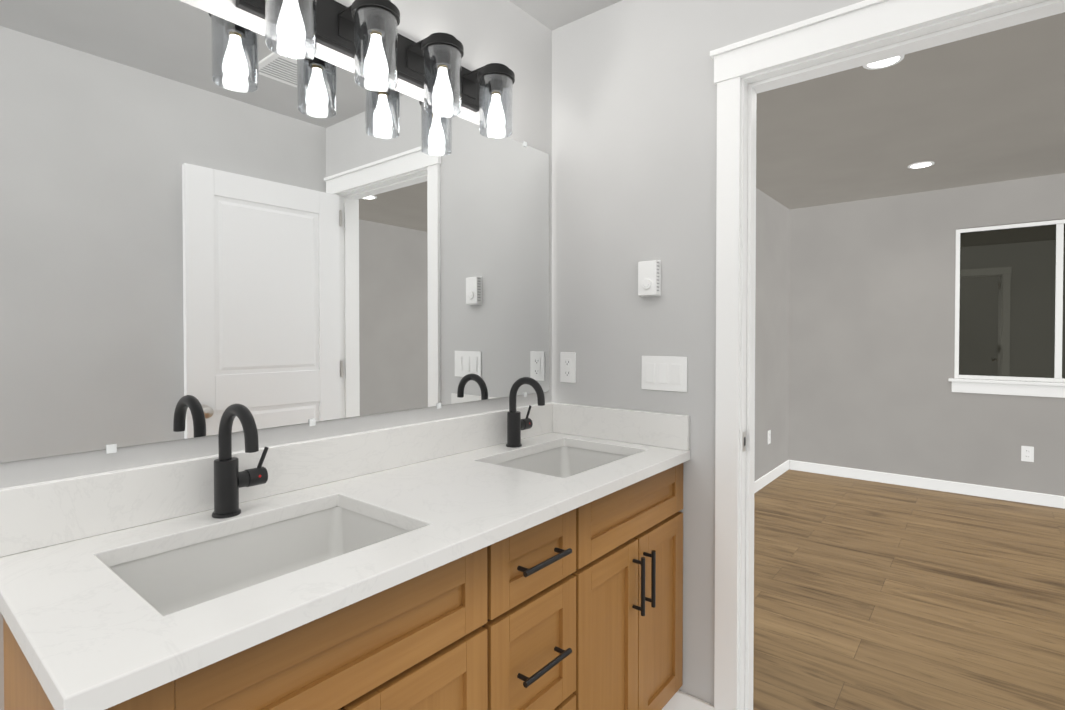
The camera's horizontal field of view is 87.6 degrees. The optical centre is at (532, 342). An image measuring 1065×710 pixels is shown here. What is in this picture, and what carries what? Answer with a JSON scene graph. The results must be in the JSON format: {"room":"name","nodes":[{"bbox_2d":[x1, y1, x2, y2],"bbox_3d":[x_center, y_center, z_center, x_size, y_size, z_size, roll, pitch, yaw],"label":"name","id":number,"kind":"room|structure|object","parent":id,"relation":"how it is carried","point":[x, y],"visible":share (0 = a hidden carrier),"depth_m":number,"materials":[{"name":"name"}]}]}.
{"room":"bathroom","nodes":[
{"label":"bathroom","id":0,"kind":"room"},
{"bbox_2d":[0,0,551,709],"bbox_3d":[-0.919,0.033,0.995,0.110,2.410,3.258,1,1,39],"label":"wall","id":1,"kind":"structure","parent":0,"point":[514,38],"depth_m":1.66,"materials":[{"name":"grey paint"}]},
{"bbox_2d":[0,0,548,462],"bbox_3d":[-0.419,-0.254,1.513,0.009,0.915,1.523,1,1,39],"label":"mirror","id":2,"kind":"object","parent":1,"relation":"attached to","point":[206,218],"visible":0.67,"depth_m":1.21,"materials":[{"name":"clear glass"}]},
{"bbox_2d":[0,401,551,556],"bbox_3d":[-0.412,0.295,1.521,0.019,0.112,1.568,1,1,39],"label":"backsplash","id":3,"kind":"structure","parent":1,"relation":"attached to","point":[35,515],"depth_m":1.16,"materials":[{"name":"white stone"}]},
{"bbox_2d":[236,0,514,138],"bbox_3d":[-0.343,-0.743,1.451,0.196,0.228,0.752,1,1,39],"label":"sconce","id":4,"kind":"object","parent":1,"relation":"attached to","point":[368,37],"visible":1,"depth_m":1.40,"materials":[{"name":"black"}]},
{"bbox_2d":[552,0,863,704],"bbox_3d":[1.510,0.032,1.047,3.600,2.410,0.120,1,1,39],"label":"wall","id":5,"kind":"structure","parent":0,"point":[634,134],"depth_m":1.86,"materials":[{"name":"grey paint"}]},
{"bbox_2d":[560,352,575,382],"bbox_3d":[0.132,0.094,2.081,0.070,0.114,0.008,1,1,39],"label":"outlet","id":6,"kind":"object","parent":5,"relation":"attached to","point":[568,367],"visible":1,"depth_m":2.08,"materials":[{"name":"white plastic"}]},
{"bbox_2d":[552,402,689,448],"bbox_3d":[0.292,0.289,1.947,0.538,0.112,0.019,1,1,39],"label":"backsplash","id":7,"kind":"structure","parent":5,"relation":"attached to","point":[672,431],"depth_m":1.92,"materials":[{"name":"white stone"}]},
{"bbox_2d":[638,260,660,296],"bbox_3d":[0.387,-0.213,1.852,0.072,0.120,0.037,1,1,39],"label":"thermostat","id":8,"kind":"object","parent":5,"relation":"attached to","point":[649,278],"visible":1,"depth_m":1.84,"materials":[{"name":"white plastic"}]},
{"bbox_2d":[641,356,686,391],"bbox_3d":[0.433,0.103,1.835,0.163,0.114,0.011,1,1,39],"label":"switch plate","id":9,"kind":"object","parent":5,"relation":"attached to","point":[665,373],"visible":1,"depth_m":1.83,"materials":[{"name":"white plastic"}]},
{"bbox_2d":[662,690,713,709],"bbox_3d":[0.521,1.183,1.779,0.271,0.088,0.013,1,1,39],"label":"baseboard","id":10,"kind":"structure","parent":5,"relation":"attached to","point":[679,700],"depth_m":1.78,"materials":[{"name":"white"}]},
{"bbox_2d":[710,0,1064,709],"bbox_3d":[0.965,0.171,1.485,0.948,2.121,0.170,1,1,39],"label":"door frame","id":11,"kind":"structure","parent":5,"relation":"attached to","point":[842,28],"depth_m":1.68,"materials":[{"name":"white wood"}]},
{"bbox_2d":[754,188,789,481],"bbox_3d":[1.214,-0.005,3.810,0.120,2.410,3.802,1,1,39],"label":"wall","id":12,"kind":"structure","parent":0,"point":[772,318],"depth_m":4.73,"materials":[{"name":"paint"}]},
{"bbox_2d":[768,430,770,443],"bbox_3d":[2.001,0.803,4.691,0.007,0.114,0.070,1,1,39],"label":"outlet","id":13,"kind":"object","parent":12,"relation":"attached to","point":[769,436],"visible":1,"depth_m":4.69,"materials":[{"name":"white plastic"}]},
{"bbox_2d":[754,460,789,492],"bbox_3d":[1.222,1.157,3.728,0.017,0.088,3.660,1,1,39],"label":"baseboard","id":14,"kind":"structure","parent":12,"relation":"attached to","point":[772,475],"depth_m":4.72,"materials":[{"name":"white"}]},
{"bbox_2d":[509,0,1064,208],"bbox_3d":[1.676,-1.207,1.323,3.950,0.060,7.060,1,1,39],"label":"ceiling","id":15,"kind":"structure","parent":0,"point":[988,107],"depth_m":2.99,"materials":[{"name":"paint"}]},
{"bbox_2d":[863,55,903,69],"bbox_3d":[1.480,-1.187,2.344,0.149,0.006,0.149,0,1,0],"label":"recessed light","id":16,"kind":"object","parent":15,"relation":"in","point":[885,63],"depth_m":2.36,"materials":[{"name":"white"}]},
{"bbox_2d":[908,161,933,168],"bbox_3d":[2.651,-1.207,3.789,0.149,0.006,0.149,0,1,0],"label":"recessed light","id":17,"kind":"object","parent":15,"relation":"in","point":[921,164],"depth_m":3.79,"materials":[{"name":"white"}]},
{"bbox_2d":[753,469,1064,709],"bbox_3d":[1.676,1.263,1.356,3.950,0.060,7.060,1,1,39],"label":"floor","id":18,"kind":"structure","parent":0,"point":[870,595],"depth_m":2.62,"materials":[{"name":"brown wood"}]},
{"bbox_2d":[3,457,689,709],"bbox_3d":[-0.189,0.808,1.362,0.573,0.850,1.540,1,1,39],"label":"bathroom vanity","id":19,"kind":"object","parent":18,"relation":"on","point":[513,557],"depth_m":1.11,"materials":[{"name":"brown wood"}]},
{"bbox_2d":[0,433,689,709],"bbox_3d":[-0.202,0.368,1.352,0.560,0.029,1.568,1,1,39],"label":"countertop","id":20,"kind":"structure","parent":19,"relation":"on","point":[89,619],"depth_m":1.03,"materials":[{"name":"white stone"}]},
{"bbox_2d":[212,404,268,517],"bbox_3d":[-0.573,0.239,1.136,0.154,0.233,0.112,1,1,39],"label":"faucet","id":21,"kind":"object","parent":20,"relation":"on","point":[228,479],"depth_m":1.13,"materials":[{"name":"black metal"}]},
{"bbox_2d":[109,506,409,615],"bbox_3d":[-0.471,0.462,1.018,0.382,0.148,0.510,1,1,39],"label":"sink","id":22,"kind":"object","parent":20,"relation":"in","point":[180,575],"depth_m":1.13,"materials":[{"name":"white ceramic"}]},
{"bbox_2d":[506,377,544,447],"bbox_3d":[-0.004,0.229,1.839,0.154,0.233,0.112,1,1,39],"label":"faucet","id":23,"kind":"object","parent":20,"relation":"on","point":[515,424],"depth_m":1.83,"materials":[{"name":"black metal"}]},
{"bbox_2d":[495,446,627,477],"bbox_3d":[0.098,0.453,1.721,0.382,0.148,0.510,1,1,39],"label":"sink","id":24,"kind":"object","parent":20,"relation":"in","point":[557,461],"depth_m":1.92,"materials":[{"name":"white ceramic"}]},
{"bbox_2d":[788,173,1064,495],"bbox_3d":[3.861,-0.008,4.035,3.710,2.410,0.120,1,1,39],"label":"wall","id":25,"kind":"structure","parent":0,"point":[871,325],"depth_m":4.60,"materials":[{"name":"paint"}]},
{"bbox_2d":[790,460,1064,508],"bbox_3d":[3.817,1.154,3.997,3.710,0.088,0.017,1,1,39],"label":"baseboard","id":26,"kind":"structure","parent":25,"relation":"attached to","point":[1049,500],"depth_m":4.46,"materials":[{"name":"white"}]},
{"bbox_2d":[948,219,1064,397],"bbox_3d":[3.819,-0.244,4.024,1.275,1.287,0.115,1,1,39],"label":"window","id":27,"kind":"structure","parent":25,"relation":"attached to","point":[1009,304],"depth_m":4.21,"materials":[{"name":"white"}]},
{"bbox_2d":[1021,446,1033,461],"bbox_3d":[3.671,0.829,4.118,0.070,0.114,0.007,1,1,39],"label":"outlet","id":28,"kind":"object","parent":25,"relation":"attached to","point":[1027,453],"visible":1,"depth_m":4.12,"materials":[{"name":"white plastic"}]}
]}

